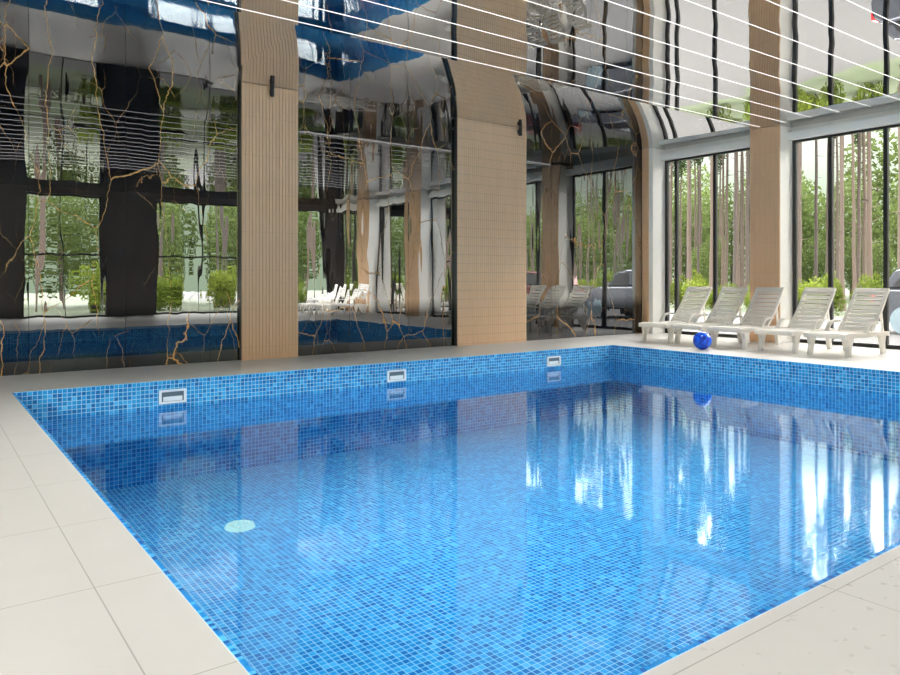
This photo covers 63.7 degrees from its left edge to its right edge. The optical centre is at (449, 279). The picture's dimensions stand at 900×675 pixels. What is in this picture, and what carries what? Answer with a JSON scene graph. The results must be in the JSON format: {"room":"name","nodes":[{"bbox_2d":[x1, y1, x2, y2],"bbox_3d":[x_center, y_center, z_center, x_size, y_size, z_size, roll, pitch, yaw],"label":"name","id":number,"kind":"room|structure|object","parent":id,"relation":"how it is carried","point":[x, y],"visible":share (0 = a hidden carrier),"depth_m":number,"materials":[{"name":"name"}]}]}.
{"room":"indoor swimming pool","nodes":[
{"label":"indoor swimming pool","id":0,"kind":"room"},
{"bbox_2d":[0,44,641,375],"bbox_3d":[-2.834,-0.882,11.764,19.800,4.385,0.200,0,0,-36],"label":"wall","id":1,"kind":"structure","parent":0,"point":[119,183],"depth_m":11.09,"materials":[{"name":"black stone"}]},
{"bbox_2d":[239,82,297,360],"bbox_3d":[-2.877,-0.910,11.538,0.938,4.320,0.112,0,0,-36],"label":"column","id":2,"kind":"structure","parent":1,"relation":"attached to","point":[268,126],"depth_m":11.45,"materials":[{"name":"brown stone"}]},
{"bbox_2d":[269,85,273,96],"bbox_3d":[-2.819,-2.985,11.449,0.068,0.170,0.099,0,0,-36],"label":"wall lamp","id":3,"kind":"object","parent":2,"relation":"attached to","point":[271,90],"visible":1,"depth_m":11.41,"materials":[{"name":"black metal"}]},
{"bbox_2d":[454,118,525,345],"bbox_3d":[0.821,-0.910,14.264,1.750,4.320,0.112,0,0,-36],"label":"column","id":4,"kind":"structure","parent":1,"relation":"attached to","point":[490,159],"depth_m":14.15,"materials":[{"name":"brown stone"}]},
{"bbox_2d":[518,127,521,135],"bbox_3d":[1.407,-2.985,14.564,0.068,0.170,0.099,0,0,-36],"label":"wall lamp","id":5,"kind":"object","parent":4,"relation":"attached to","point":[520,128],"visible":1,"depth_m":14.52,"materials":[{"name":"black metal"}]},
{"bbox_2d":[0,0,899,149],"bbox_3d":[2.058,-3.075,5.213,19.900,0.001,16.550,0,0,-36],"label":"ceiling","id":6,"kind":"structure","parent":0,"point":[201,38],"depth_m":9.70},
{"bbox_2d":[203,0,757,126],"bbox_3d":[-1.153,-3.073,9.105,18.350,0.002,0.006,0,0,-36],"label":"led light strip","id":7,"kind":"object","parent":6,"relation":"attached to","point":[203,0],"visible":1,"depth_m":9.87,"materials":[{"name":"white plastic"}]},
{"bbox_2d":[284,0,785,122],"bbox_3d":[-0.841,-3.073,8.682,18.350,0.002,0.006,0,0,-36],"label":"led light strip","id":8,"kind":"object","parent":6,"relation":"attached to","point":[284,0],"visible":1,"depth_m":9.82,"materials":[{"name":"white plastic"}]},
{"bbox_2d":[364,0,811,117],"bbox_3d":[-0.530,-3.073,8.260,18.350,0.002,0.006,0,0,-36],"label":"led light strip","id":9,"kind":"object","parent":6,"relation":"attached to","point":[364,0],"visible":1,"depth_m":9.76,"materials":[{"name":"white plastic"}]},
{"bbox_2d":[445,0,840,112],"bbox_3d":[-0.218,-3.073,7.837,18.350,0.002,0.006,0,0,-36],"label":"led light strip","id":10,"kind":"object","parent":6,"relation":"attached to","point":[445,0],"visible":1,"depth_m":9.65,"materials":[{"name":"white plastic"}]},
{"bbox_2d":[525,0,869,106],"bbox_3d":[0.093,-3.073,7.415,18.350,0.002,0.006,0,0,-36],"label":"led light strip","id":11,"kind":"object","parent":6,"relation":"attached to","point":[525,0],"visible":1,"depth_m":9.53,"materials":[{"name":"white plastic"}]},
{"bbox_2d":[606,0,898,99],"bbox_3d":[0.405,-3.073,6.992,18.350,0.002,0.006,0,0,-36],"label":"led light strip","id":12,"kind":"object","parent":6,"relation":"attached to","point":[606,0],"visible":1,"depth_m":9.46,"materials":[{"name":"white plastic"}]},
{"bbox_2d":[686,0,897,79],"bbox_3d":[0.716,-3.073,6.569,18.350,0.002,0.006,0,0,-36],"label":"led light strip","id":13,"kind":"object","parent":6,"relation":"attached to","point":[686,0],"visible":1,"depth_m":9.19,"materials":[{"name":"white plastic"}]},
{"bbox_2d":[767,0,898,55],"bbox_3d":[1.028,-3.073,6.147,18.350,0.002,0.006,0,0,-36],"label":"led light strip","id":14,"kind":"object","parent":6,"relation":"attached to","point":[767,0],"visible":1,"depth_m":8.78,"materials":[{"name":"white plastic"}]},
{"bbox_2d":[847,0,899,25],"bbox_3d":[1.339,-3.073,5.724,18.350,0.002,0.006,0,0,-36],"label":"led light strip","id":15,"kind":"object","parent":6,"relation":"attached to","point":[847,0],"visible":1,"depth_m":8.32,"materials":[{"name":"white plastic"}]},
{"bbox_2d":[0,333,899,674],"bbox_3d":[2.028,1.280,5.253,19.500,0.060,16.050,0,0,-36],"label":"floor","id":16,"kind":"structure","parent":0,"point":[79,595],"depth_m":2.93,"materials":[{"name":"tile"}]},
{"bbox_2d":[12,345,899,674],"bbox_3d":[1.464,1.968,7.804,10.319,1.443,8.250,0,0,-36],"label":"swimming pool","id":17,"kind":"object","parent":16,"relation":"in","point":[607,509],"visible":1,"depth_m":8.29,"materials":[{"name":"blue tile"}]},
{"bbox_2d":[642,148,664,333],"bbox_3d":[4.834,-0.910,17.098,0.575,4.320,0.288,0,0,-36],"label":"column","id":18,"kind":"structure","parent":16,"relation":"on","point":[653,168],"depth_m":16.94,"materials":[{"name":"white paint"}]},
{"bbox_2d":[638,286,711,342],"bbox_3d":[4.739,0.696,15.100,1.682,1.108,0.700,0,0,-38],"label":"sun lounger","id":19,"kind":"object","parent":16,"relation":"on","point":[685,318],"visible":0.81,"depth_m":15.29,"materials":[{"name":"white plastic"}]},
{"bbox_2d":[693,332,711,349],"bbox_3d":[4.527,1.088,12.988,0.324,0.324,0.324,0,0,-36],"label":"beach ball","id":20,"kind":"object","parent":16,"relation":"on","point":[701,340],"visible":1,"depth_m":12.88,"materials":[{"name":"blue plastic"}]},
{"bbox_2d":[671,287,748,342],"bbox_3d":[5.221,0.696,14.446,1.682,1.108,0.700,0,0,-36],"label":"sun lounger","id":21,"kind":"object","parent":16,"relation":"on","point":[725,311],"visible":0.85,"depth_m":14.63,"materials":[{"name":"white plastic"}]},
{"bbox_2d":[707,287,784,348],"bbox_3d":[5.690,0.696,13.809,1.682,1.108,0.700,0,0,-38],"label":"sun lounger","id":22,"kind":"object","parent":16,"relation":"on","point":[745,327],"visible":0.98,"depth_m":13.97,"materials":[{"name":"white plastic"}]},
{"bbox_2d":[750,125,791,342],"bbox_3d":[6.562,-0.910,14.754,0.575,4.320,0.638,0,0,-36],"label":"column","id":23,"kind":"structure","parent":16,"relation":"on","point":[770,147],"depth_m":14.53,"materials":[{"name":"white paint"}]},
{"bbox_2d":[754,287,836,352],"bbox_3d":[6.262,0.696,13.034,1.682,1.108,0.700,0,0,-36],"label":"sun lounger","id":24,"kind":"object","parent":16,"relation":"on","point":[801,317],"visible":0.98,"depth_m":13.20,"materials":[{"name":"white plastic"}]},
{"bbox_2d":[803,288,889,357],"bbox_3d":[6.791,0.696,12.316,1.682,1.108,0.700,0,0,-35],"label":"sun lounger","id":25,"kind":"object","parent":16,"relation":"on","point":[845,332],"visible":1,"depth_m":12.44,"materials":[{"name":"white plastic"}]},
{"bbox_2d":[665,109,899,152],"bbox_3d":[9.805,-3.069,10.988,0.375,0.211,16.050,0,0,-36],"label":"wall","id":26,"kind":"structure","parent":0,"point":[896,111],"depth_m":14.31,"materials":[{"name":"white paint"}]},
{"bbox_2d":[665,147,749,337],"bbox_3d":[5.838,-0.794,16.138,0.080,4.088,2.450,0,0,-36],"label":"window","id":27,"kind":"structure","parent":26,"relation":"in","point":[715,155],"depth_m":16.84,"materials":[{"name":"brown metal"}]},
{"bbox_2d":[660,113,899,160],"bbox_3d":[9.645,-2.888,10.869,0.325,0.150,16.050,0,0,-36],"label":"trim","id":28,"kind":"structure","parent":26,"relation":"attached to","point":[892,119],"depth_m":14.20,"materials":[{"name":"white paint"}]},
{"bbox_2d":[792,124,899,348],"bbox_3d":[7.762,-0.794,13.527,0.080,4.088,2.762,0,0,-36],"label":"window","id":29,"kind":"structure","parent":26,"relation":"in","point":[885,129],"depth_m":14.00,"materials":[{"name":"brown metal"}]},
{"label":"outside","id":30,"kind":"structure","parent":0,"visible":0},
{"bbox_2d":[670,287,899,344],"bbox_3d":[11.221,1.320,26.909,170.000,0.001,150.000,0,0,-36],"label":"ground","id":31,"kind":"structure","parent":30,"point":[894,337],"depth_m":21.47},
{"bbox_2d":[670,162,679,302],"bbox_3d":[12.581,-6.399,41.239,1.339,15.497,1.418,0,0,41],"label":"pine tree","id":32,"kind":"object","parent":31,"relation":"on","point":[671,163],"visible":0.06,"depth_m":41.15,"materials":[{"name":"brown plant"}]},
{"bbox_2d":[673,161,681,219],"bbox_3d":[17.569,-5.444,56.483,1.237,13.589,1.254,0,0,8],"label":"pine tree","id":33,"kind":"object","parent":31,"relation":"on","point":[679,161],"visible":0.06,"depth_m":56.34,"materials":[{"name":"green plant"}]},
{"bbox_2d":[670,275,687,306],"bbox_3d":[10.996,0.558,34.750,1.144,1.646,0.951,0,0,-20],"label":"bush","id":34,"kind":"object","parent":31,"relation":"on","point":[681,283],"visible":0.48,"depth_m":34.77,"materials":[{"name":"green plant"}]},
{"bbox_2d":[679,160,686,284],"bbox_3d":[18.398,-5.578,57.767,1.268,13.856,1.197,0,0,33],"label":"pine tree","id":35,"kind":"object","parent":31,"relation":"on","point":[681,168],"visible":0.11,"depth_m":57.71,"materials":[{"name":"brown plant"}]},
{"bbox_2d":[681,159,693,278],"bbox_3d":[16.382,-5.009,49.917,1.099,12.718,1.164,0,0,-18],"label":"pine tree","id":36,"kind":"object","parent":31,"relation":"on","point":[691,159],"visible":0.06,"depth_m":49.91,"materials":[{"name":"green plant"}]},
{"bbox_2d":[672,194,708,284],"bbox_3d":[20.112,-3.068,61.821,4.284,8.836,4.307,0,0,8],"label":"leafy tree","id":37,"kind":"object","parent":31,"relation":"on","point":[684,230],"visible":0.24,"depth_m":61.23,"materials":[{"name":"green plant"}]},
{"bbox_2d":[686,161,694,257],"bbox_3d":[19.534,-7.655,58.756,1.591,18.010,1.638,0,0,-10],"label":"pine tree","id":38,"kind":"object","parent":31,"relation":"on","point":[690,161],"visible":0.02,"depth_m":58.69,"materials":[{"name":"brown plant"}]},
{"bbox_2d":[681,160,700,304],"bbox_3d":[12.514,-6.995,37.833,1.519,16.690,1.540,0,0,-32],"label":"pine tree","id":39,"kind":"object","parent":31,"relation":"on","point":[689,259],"visible":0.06,"depth_m":37.77,"materials":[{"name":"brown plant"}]},
{"bbox_2d":[691,160,696,273],"bbox_3d":[18.989,-6.294,55.965,1.399,15.289,1.321,0,0,41],"label":"pine tree","id":40,"kind":"object","parent":31,"relation":"on","point":[695,167],"visible":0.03,"depth_m":55.90,"materials":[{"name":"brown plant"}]},
{"bbox_2d":[672,162,718,272],"bbox_3d":[25.785,-5.833,77.354,6.966,14.365,7.003,0,0,6],"label":"leafy tree","id":41,"kind":"object","parent":31,"relation":"on","point":[704,167],"visible":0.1,"depth_m":76.52,"materials":[{"name":"green plant"}]},
{"bbox_2d":[681,278,709,307],"bbox_3d":[11.390,0.696,33.339,1.490,1.652,1.434,0,0,29],"label":"bush","id":42,"kind":"object","parent":31,"relation":"on","point":[694,283],"visible":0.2,"depth_m":33.25,"materials":[{"name":"green plant"}]},
{"bbox_2d":[692,157,703,277],"bbox_3d":[16.377,-5.028,47.803,1.126,12.756,1.160,0,0,19],"label":"pine tree","id":43,"kind":"object","parent":31,"relation":"on","point":[697,160],"visible":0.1,"depth_m":47.74,"materials":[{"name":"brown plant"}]},
{"bbox_2d":[692,269,704,296],"bbox_3d":[14.105,0.368,41.557,1.178,2.057,0.979,0,0,-24],"label":"bush","id":44,"kind":"object","parent":31,"relation":"on","point":[697,274],"visible":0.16,"depth_m":41.33,"materials":[{"name":"green plant"}]},
{"bbox_2d":[691,244,708,279],"bbox_3d":[18.030,-0.630,52.150,1.920,3.959,1.930,0,0,35],"label":"leafy tree","id":45,"kind":"object","parent":31,"relation":"on","point":[694,254],"visible":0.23,"depth_m":51.98,"materials":[{"name":"green plant"}]},
{"bbox_2d":[699,158,705,274],"bbox_3d":[18.851,-7.484,54.425,1.606,17.668,1.560,0,0,39],"label":"pine tree","id":46,"kind":"object","parent":31,"relation":"on","point":[700,170],"visible":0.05,"depth_m":54.34,"materials":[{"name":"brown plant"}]},
{"bbox_2d":[679,185,729,277],"bbox_3d":[23.279,-3.796,66.825,4.991,10.293,5.017,0,0,23],"label":"leafy tree","id":47,"kind":"object","parent":31,"relation":"on","point":[705,205],"visible":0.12,"depth_m":66.32,"materials":[{"name":"green plant"}]},
{"bbox_2d":[708,156,719,306],"bbox_3d":[12.766,-7.715,35.238,1.650,18.131,1.673,0,0,9],"label":"pine tree","id":48,"kind":"object","parent":31,"relation":"on","point":[711,159],"visible":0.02,"depth_m":35.14,"materials":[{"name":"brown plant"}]},
{"bbox_2d":[699,234,732,289],"bbox_3d":[17.970,-0.917,49.094,2.210,4.535,2.199,0,0,42],"label":"leafy tree","id":49,"kind":"object","parent":31,"relation":"on","point":[719,240],"visible":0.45,"depth_m":48.93,"materials":[{"name":"green plant"}]},
{"bbox_2d":[706,286,731,309],"bbox_3d":[11.735,0.831,31.489,1.094,1.298,1.232,0,0,2],"label":"bush","id":50,"kind":"object","parent":31,"relation":"on","point":[711,293],"visible":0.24,"depth_m":31.61,"materials":[{"name":"green plant"}]},
{"bbox_2d":[718,154,725,293],"bbox_3d":[18.862,-5.357,50.597,1.220,13.414,1.185,0,0,-10],"label":"pine tree","id":51,"kind":"object","parent":31,"relation":"on","point":[720,163],"visible":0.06,"depth_m":50.55,"materials":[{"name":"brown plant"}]},
{"bbox_2d":[720,154,725,286],"bbox_3d":[16.427,-5.686,43.603,1.281,14.072,1.298,0,0,23],"label":"pine tree","id":52,"kind":"object","parent":31,"relation":"on","point":[722,158],"visible":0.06,"depth_m":43.52,"materials":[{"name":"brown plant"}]},
{"bbox_2d":[702,182,745,293],"bbox_3d":[22.481,-3.268,57.833,4.502,9.236,4.478,0,0,28],"label":"leafy tree","id":53,"kind":"object","parent":31,"relation":"on","point":[731,202],"visible":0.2,"depth_m":57.58,"materials":[{"name":"green plant"}]},
{"bbox_2d":[720,154,730,286],"bbox_3d":[15.916,-6.220,41.649,1.308,15.140,1.386,0,0,39],"label":"pine tree","id":54,"kind":"object","parent":31,"relation":"on","point":[727,155],"visible":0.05,"depth_m":41.58,"materials":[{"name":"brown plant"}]},
{"bbox_2d":[724,281,741,305],"bbox_3d":[12.915,0.772,33.417,0.989,1.451,1.028,0,0,-32],"label":"bush","id":55,"kind":"object","parent":31,"relation":"on","point":[732,284],"visible":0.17,"depth_m":33.29,"materials":[{"name":"green plant"}]},
{"bbox_2d":[726,152,743,305],"bbox_3d":[14.311,-5.428,36.379,1.171,13.556,1.241,0,0,-18],"label":"pine tree","id":56,"kind":"object","parent":31,"relation":"on","point":[735,238],"visible":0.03,"depth_m":36.32,"materials":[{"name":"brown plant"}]},
{"bbox_2d":[731,152,742,301],"bbox_3d":[15.837,-6.114,39.842,1.359,14.928,1.377,0,0,2],"label":"pine tree","id":57,"kind":"object","parent":31,"relation":"on","point":[737,203],"visible":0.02,"depth_m":39.79,"materials":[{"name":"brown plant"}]},
{"bbox_2d":[738,151,744,293],"bbox_3d":[19.195,-6.392,47.449,1.429,15.484,1.409,0,0,-36],"label":"pine tree","id":58,"kind":"object","parent":31,"relation":"on","point":[742,152],"visible":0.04,"depth_m":47.36,"materials":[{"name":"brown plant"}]},
{"bbox_2d":[738,154,745,293],"bbox_3d":[20.248,-6.492,50.333,1.426,15.685,1.385,0,0,-30],"label":"pine tree","id":59,"kind":"object","parent":31,"relation":"on","point":[740,177],"visible":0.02,"depth_m":50.31,"materials":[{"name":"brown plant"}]},
{"bbox_2d":[742,150,749,304],"bbox_3d":[15.689,-5.885,38.294,1.278,14.469,1.316,0,0,-31],"label":"pine tree","id":60,"kind":"object","parent":31,"relation":"on","point":[747,152],"visible":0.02,"depth_m":38.23,"materials":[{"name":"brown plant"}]},
{"bbox_2d":[744,287,749,306],"bbox_3d":[12.456,0.856,29.573,0.938,1.232,1.056,0,0,39],"label":"bush","id":61,"kind":"object","parent":31,"relation":"on","point":[747,296],"visible":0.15,"depth_m":29.51,"materials":[{"name":"green plant"}]},
{"bbox_2d":[745,151,749,287],"bbox_3d":[21.945,-7.527,53.095,1.616,17.753,1.638,0,0,20],"label":"pine tree","id":62,"kind":"object","parent":31,"relation":"on","point":[749,151],"visible":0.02,"depth_m":53.03,"materials":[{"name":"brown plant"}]},
{"bbox_2d":[739,170,811,261],"bbox_3d":[31.254,-5.798,70.053,6.932,14.296,6.969,0,0,24],"label":"leafy tree","id":63,"kind":"object","parent":31,"relation":"on","point":[803,170],"visible":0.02,"depth_m":69.85,"materials":[{"name":"green plant"}]},
{"bbox_2d":[798,142,804,287],"bbox_3d":[15.768,-6.799,32.767,1.483,16.298,1.504,0,0,5],"label":"pine tree","id":64,"kind":"object","parent":31,"relation":"on","point":[799,144],"visible":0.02,"depth_m":32.66,"materials":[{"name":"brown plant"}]},
{"bbox_2d":[800,142,802,284],"bbox_3d":[19.089,-6.960,39.524,1.513,16.619,1.533,0,0,16],"label":"pine tree","id":65,"kind":"object","parent":31,"relation":"on","point":[801,142],"visible":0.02,"depth_m":39.42,"materials":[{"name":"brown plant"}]},
{"bbox_2d":[798,279,809,307],"bbox_3d":[13.315,0.726,28.014,1.040,1.577,1.172,0,0,40],"label":"bush","id":66,"kind":"object","parent":31,"relation":"on","point":[800,292],"visible":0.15,"depth_m":27.93,"materials":[{"name":"green plant"}]},
{"bbox_2d":[801,184,824,277],"bbox_3d":[25.670,-3.174,54.483,4.410,9.048,4.387,0,0,-44],"label":"leafy tree","id":67,"kind":"object","parent":31,"relation":"on","point":[810,224],"visible":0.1,"depth_m":53.37,"materials":[{"name":"green plant"}]},
{"bbox_2d":[801,236,825,287],"bbox_3d":[23.846,-0.813,47.202,2.098,4.326,2.109,0,0,39],"label":"leafy tree","id":68,"kind":"object","parent":31,"relation":"on","point":[810,263],"visible":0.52,"depth_m":46.98,"materials":[{"name":"green plant"}]},
{"bbox_2d":[801,175,825,283],"bbox_3d":[28.981,-3.631,59.642,4.856,9.962,4.831,0,0,-7],"label":"leafy tree","id":69,"kind":"object","parent":31,"relation":"on","point":[822,200],"visible":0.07,"depth_m":58.66,"materials":[{"name":"green plant"}]},
{"bbox_2d":[801,276,826,312],"bbox_3d":[14.747,0.677,29.228,1.375,1.704,1.428,0,0,26],"label":"bush","id":70,"kind":"object","parent":31,"relation":"on","point":[813,284],"visible":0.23,"depth_m":29.13,"materials":[{"name":"green plant"}]},
{"bbox_2d":[806,140,824,287],"bbox_3d":[22.786,-7.699,45.086,1.563,18.099,1.656,0,0,-35],"label":"pine tree","id":71,"kind":"object","parent":31,"relation":"on","point":[815,215],"visible":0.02,"depth_m":45.01,"materials":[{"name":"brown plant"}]},
{"bbox_2d":[819,139,835,280],"bbox_3d":[21.014,-6.232,40.291,1.310,15.163,1.388,0,0,-4],"label":"pine tree","id":72,"kind":"object","parent":31,"relation":"on","point":[826,252],"visible":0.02,"depth_m":40.25,"materials":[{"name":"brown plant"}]},
{"bbox_2d":[820,271,835,286],"bbox_3d":[19.939,0.449,37.850,1.341,1.884,1.115,0,0,-18],"label":"bush","id":73,"kind":"object","parent":31,"relation":"on","point":[834,271],"visible":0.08,"depth_m":37.90,"materials":[{"name":"green plant"}]},
{"bbox_2d":[820,273,846,314],"bbox_3d":[14.282,0.555,27.110,0.972,1.654,0.808,0,0,-5],"label":"bush","id":74,"kind":"object","parent":31,"relation":"on","point":[837,286],"visible":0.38,"depth_m":26.91,"materials":[{"name":"green plant"}]},
{"bbox_2d":[834,137,838,276],"bbox_3d":[22.168,-5.447,41.879,1.236,13.594,1.200,0,0,-29],"label":"pine tree","id":75,"kind":"object","parent":31,"relation":"on","point":[834,137],"visible":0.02,"depth_m":41.83,"materials":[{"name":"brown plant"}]},
{"bbox_2d":[834,137,844,300],"bbox_3d":[19.353,-4.919,36.146,1.157,12.538,1.141,0,0,-21],"label":"pine tree","id":76,"kind":"object","parent":31,"relation":"on","point":[836,138],"visible":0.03,"depth_m":36.08,"materials":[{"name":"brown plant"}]},
{"bbox_2d":[835,136,847,307],"bbox_3d":[18.789,-6.619,34.752,1.408,15.937,1.449,0,0,-6],"label":"pine tree","id":77,"kind":"object","parent":31,"relation":"on","point":[843,136],"visible":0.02,"depth_m":34.65,"materials":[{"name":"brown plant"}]},
{"bbox_2d":[837,136,852,310],"bbox_3d":[16.644,-5.797,30.724,1.262,14.294,1.300,0,0,6],"label":"pine tree","id":78,"kind":"object","parent":31,"relation":"on","point":[841,234],"visible":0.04,"depth_m":30.67,"materials":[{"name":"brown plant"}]},
{"bbox_2d":[818,174,882,298],"bbox_3d":[27.948,-3.054,50.425,4.293,8.807,4.270,0,0,4],"label":"leafy tree","id":79,"kind":"object","parent":31,"relation":"on","point":[877,232],"visible":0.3,"depth_m":49.80,"materials":[{"name":"green plant"}]},
{"bbox_2d":[844,134,866,309],"bbox_3d":[17.959,-4.916,32.189,1.082,12.532,1.147,0,0,3],"label":"pine tree","id":80,"kind":"object","parent":31,"relation":"on","point":[854,278],"visible":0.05,"depth_m":32.15,"materials":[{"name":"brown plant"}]},
{"bbox_2d":[850,286,865,309],"bbox_3d":[16.143,0.779,28.560,0.837,1.170,1.007,0,0,-17],"label":"bush","id":81,"kind":"object","parent":31,"relation":"on","point":[865,286],"visible":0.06,"depth_m":28.57,"materials":[{"name":"green plant"}]},
{"bbox_2d":[851,133,866,274],"bbox_3d":[26.794,-6.000,47.428,1.346,14.701,1.270,0,0,-17],"label":"pine tree","id":82,"kind":"object","parent":31,"relation":"on","point":[856,135],"visible":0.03,"depth_m":47.48,"materials":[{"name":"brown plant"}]},
{"bbox_2d":[856,133,865,286],"bbox_3d":[21.996,-7.101,38.931,1.547,16.901,1.460,0,0,-28],"label":"pine tree","id":83,"kind":"object","parent":31,"relation":"on","point":[858,251],"visible":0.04,"depth_m":38.86,"materials":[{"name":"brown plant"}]},
{"bbox_2d":[844,238,877,293],"bbox_3d":[24.296,-0.633,43.043,1.923,3.966,1.933,0,0,14],"label":"leafy tree","id":84,"kind":"object","parent":31,"relation":"on","point":[846,270],"visible":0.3,"depth_m":43.01,"materials":[{"name":"green plant"}]},
{"bbox_2d":[856,132,866,287],"bbox_3d":[23.074,-7.037,40.267,1.481,16.774,1.525,0,0,-27],"label":"pine tree","id":85,"kind":"object","parent":31,"relation":"on","point":[864,258],"visible":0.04,"depth_m":40.22,"materials":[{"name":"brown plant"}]},
{"bbox_2d":[834,129,897,276],"bbox_3d":[37.118,-6.245,62.943,7.366,15.190,7.405,0,0,-23],"label":"leafy tree","id":86,"kind":"object","parent":31,"relation":"on","point":[877,184],"visible":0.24,"depth_m":62.15,"materials":[{"name":"green plant"}]},
{"bbox_2d":[856,272,882,314],"bbox_3d":[15.836,0.608,27.145,1.113,1.886,1.071,0,0,39],"label":"bush","id":87,"kind":"object","parent":31,"relation":"on","point":[870,284],"visible":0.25,"depth_m":27.09,"materials":[{"name":"green plant"}]},
{"bbox_2d":[860,132,878,280],"bbox_3d":[20.908,-7.102,36.032,1.460,16.904,1.547,0,0,-29],"label":"pine tree","id":88,"kind":"object","parent":31,"relation":"on","point":[870,132],"visible":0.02,"depth_m":35.97,"materials":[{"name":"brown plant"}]},
{"bbox_2d":[861,132,878,305],"bbox_3d":[19.273,-6.688,33.246,1.483,16.076,1.463,0,0,29],"label":"pine tree","id":89,"kind":"object","parent":31,"relation":"on","point":[869,231],"visible":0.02,"depth_m":33.19,"materials":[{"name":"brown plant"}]},
{"bbox_2d":[866,238,896,286],"bbox_3d":[26.603,-0.646,44.933,1.936,3.992,1.946,0,0,41],"label":"leafy tree","id":90,"kind":"object","parent":31,"relation":"on","point":[879,256],"visible":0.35,"depth_m":44.56,"materials":[{"name":"green plant"}]},
{"bbox_2d":[871,269,899,333],"bbox_3d":[12.478,0.480,16.778,1.840,1.679,4.400,0,0,-36],"label":"car","id":91,"kind":"object","parent":31,"relation":"on","point":[894,280],"visible":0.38,"depth_m":17.61,"materials":[{"name":"silver paint"}]},
{"bbox_2d":[889,174,897,261],"bbox_3d":[34.114,-3.969,51.996,5.185,10.637,5.158,0,0,22],"label":"leafy tree","id":92,"kind":"object","parent":31,"relation":"on","point":[891,217],"visible":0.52,"depth_m":52.79,"materials":[{"name":"green plant"}]},
{"bbox_2d":[889,206,897,260],"bbox_3d":[30.779,-2.778,46.819,4.003,8.256,4.024,0,0,-24],"label":"leafy tree","id":93,"kind":"object","parent":31,"relation":"on","point":[895,231],"visible":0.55,"depth_m":47.58,"materials":[{"name":"green plant"}]},
{"bbox_2d":[889,127,899,268],"bbox_3d":[15.979,-6.420,25.638,1.372,15.540,1.413,0,0,14],"label":"pine tree","id":94,"kind":"object","parent":31,"relation":"on","point":[898,237],"visible":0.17,"depth_m":25.64,"materials":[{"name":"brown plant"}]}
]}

